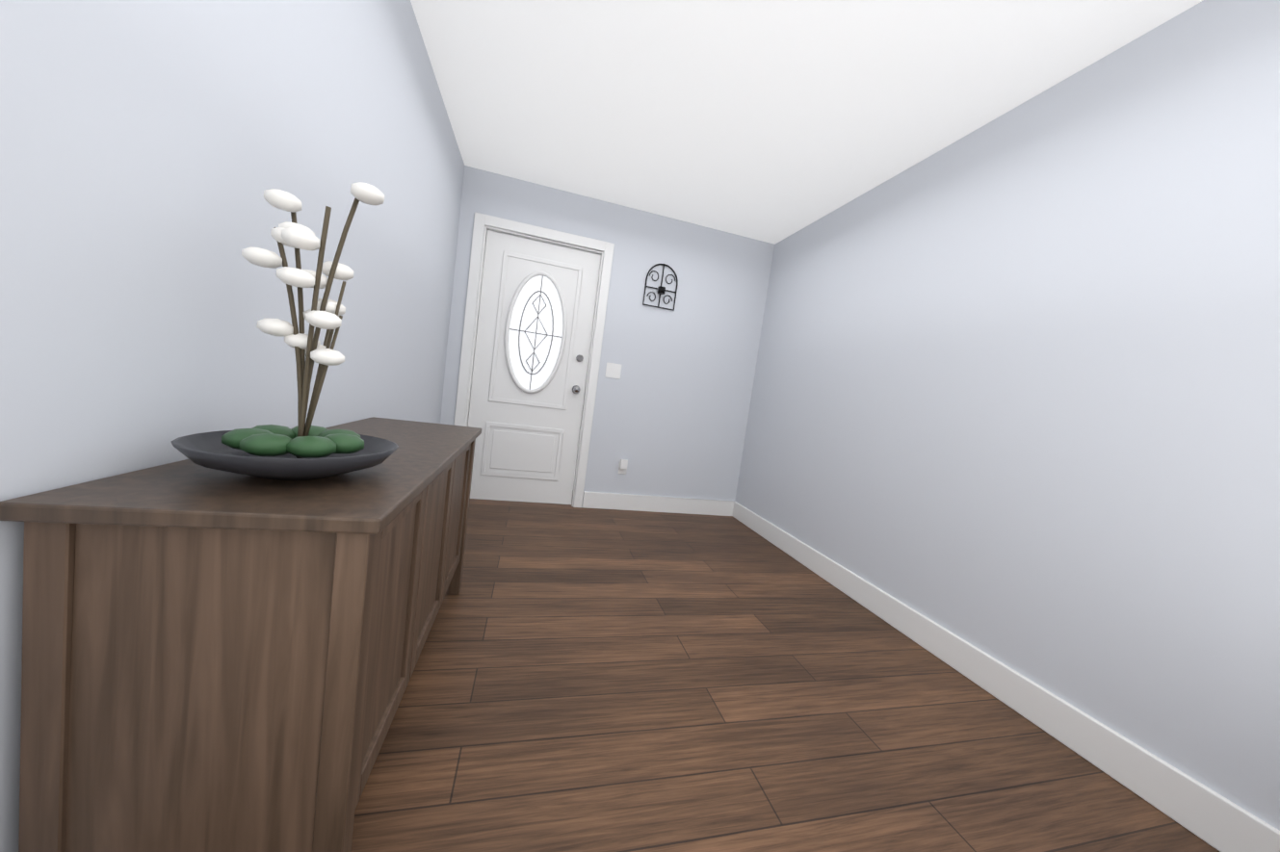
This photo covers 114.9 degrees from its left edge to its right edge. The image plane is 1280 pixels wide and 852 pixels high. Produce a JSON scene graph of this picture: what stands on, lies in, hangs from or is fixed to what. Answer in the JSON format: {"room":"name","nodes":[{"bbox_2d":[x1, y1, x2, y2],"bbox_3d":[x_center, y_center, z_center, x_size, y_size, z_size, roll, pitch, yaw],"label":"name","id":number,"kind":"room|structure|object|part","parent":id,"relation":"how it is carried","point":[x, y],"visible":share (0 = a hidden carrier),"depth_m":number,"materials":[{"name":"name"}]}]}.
{"room":"home entryway","nodes":[
{"label":"home entryway","id":0,"kind":"room"},
{"bbox_2d":[0,0,464,851],"bbox_3d":[-1.062,-0.482,1.431,0.120,2.414,3.173,6,5,-15],"label":"wall","id":1,"kind":"structure","parent":0,"point":[150,150],"depth_m":0.76,"materials":[{"name":"white paint"}]},
{"bbox_2d":[440,165,774,507],"bbox_3d":[-0.204,-0.518,3.367,2.760,2.414,0.140,6,5,-15],"label":"wall","id":2,"kind":"structure","parent":0,"point":[671,410],"depth_m":3.38,"materials":[{"name":"white paint"}]},
{"bbox_2d":[467,230,600,504],"bbox_3d":[-0.839,-0.392,3.157,0.848,2.014,0.117,6,5,-15],"label":"entry door","id":3,"kind":"structure","parent":2,"relation":"in","point":[535,329],"depth_m":3.17,"materials":[{"name":"white wood"}]},
{"bbox_3d":[-0.798,-0.714,3.141,0.456,0.936,0.032,6,5,-15],"label":"glass","id":4,"kind":"part","parent":3,"relation":"part of","materials":[{"name":"white glass"}]},
{"bbox_3d":[-0.487,-0.408,3.225,0.068,0.312,0.077,6,5,-15],"label":"knob","id":5,"kind":"part","parent":3,"relation":"part of","materials":[{"name":"silver metal"}]},
{"bbox_2d":[453,212,614,507],"bbox_3d":[-0.846,-0.437,3.202,1.020,2.115,0.158,6,5,-15],"label":"door frame","id":6,"kind":"structure","parent":2,"relation":"attached to","point":[483,222],"depth_m":3.07,"materials":[{"name":"white wood"}]},
{"bbox_2d":[604,362,621,379],"bbox_3d":[-0.214,-0.446,3.297,0.120,0.116,0.006,6,5,-15],"label":"switch plate","id":7,"kind":"object","parent":2,"relation":"attached to","point":[613,371],"visible":1,"depth_m":3.29,"materials":[{"name":"white plastic"}]},
{"bbox_2d":[617,459,627,474],"bbox_3d":[-0.139,0.340,3.386,0.072,0.128,0.040,6,5,-15],"label":"outlet","id":8,"kind":"object","parent":2,"relation":"attached to","point":[622,466],"visible":0.98,"depth_m":3.37,"materials":[{"name":"white plastic"}]},
{"bbox_2d":[582,491,732,516],"bbox_3d":[0.176,0.674,3.515,1.335,0.135,0.020,6,5,-15],"label":"baseboard","id":9,"kind":"structure","parent":2,"relation":"attached to","point":[591,500],"depth_m":3.50,"materials":[{"name":"white wood"}]},
{"bbox_2d":[642,263,678,311],"bbox_3d":[0.179,-1.132,3.284,0.270,0.349,0.066,6,5,-15],"label":"art","id":10,"kind":"object","parent":2,"relation":"attached to","point":[661,290],"visible":1,"depth_m":3.30,"materials":[{"name":"black metal"}]},
{"bbox_2d":[351,498,1219,851],"bbox_3d":[-0.415,1.167,-2.594,6.200,0.060,12.200,6,5,-15],"label":"floor","id":11,"kind":"structure","parent":0,"point":[590,680],"depth_m":1.27,"materials":[{"name":"brown wood"}]},
{"bbox_2d":[0,417,482,851],"bbox_3d":[-0.803,0.418,1.189,0.432,0.740,1.240,6,5,-15],"label":"sideboard","id":12,"kind":"object","parent":11,"relation":"on","point":[215,661],"visible":1,"depth_m":0.62,"materials":[{"name":"brown wood"}]},
{"bbox_2d":[171,182,398,480],"bbox_3d":[-0.626,-0.189,0.772,0.330,0.568,0.330,6,5,-15],"label":"flower arrangement","id":13,"kind":"object","parent":12,"relation":"on","point":[302,450],"visible":1,"depth_m":0.75,"materials":[{"name":"white plant"}]},
{"bbox_2d":[410,0,1202,244],"bbox_3d":[-0.089,-1.278,-2.784,6.200,0.060,12.200,6,5,-15],"label":"ceiling","id":14,"kind":"structure","parent":0,"point":[773,121],"depth_m":1.85,"materials":[{"name":"white paint"}]},
{"bbox_2d":[734,0,1279,831],"bbox_3d":[2.486,0.247,-1.880,0.140,2.414,11.740,6,5,-15],"label":"wall","id":15,"kind":"structure","parent":0,"point":[1014,403],"depth_m":1.44,"materials":[{"name":"white paint"}]},
{"bbox_2d":[732,501,1279,851],"bbox_3d":[2.280,1.372,-1.880,0.020,0.135,11.600,6,5,-15],"label":"baseboard","id":16,"kind":"structure","parent":15,"relation":"attached to","point":[1207,815],"depth_m":1.38,"materials":[{"name":"white wood"}]}
]}

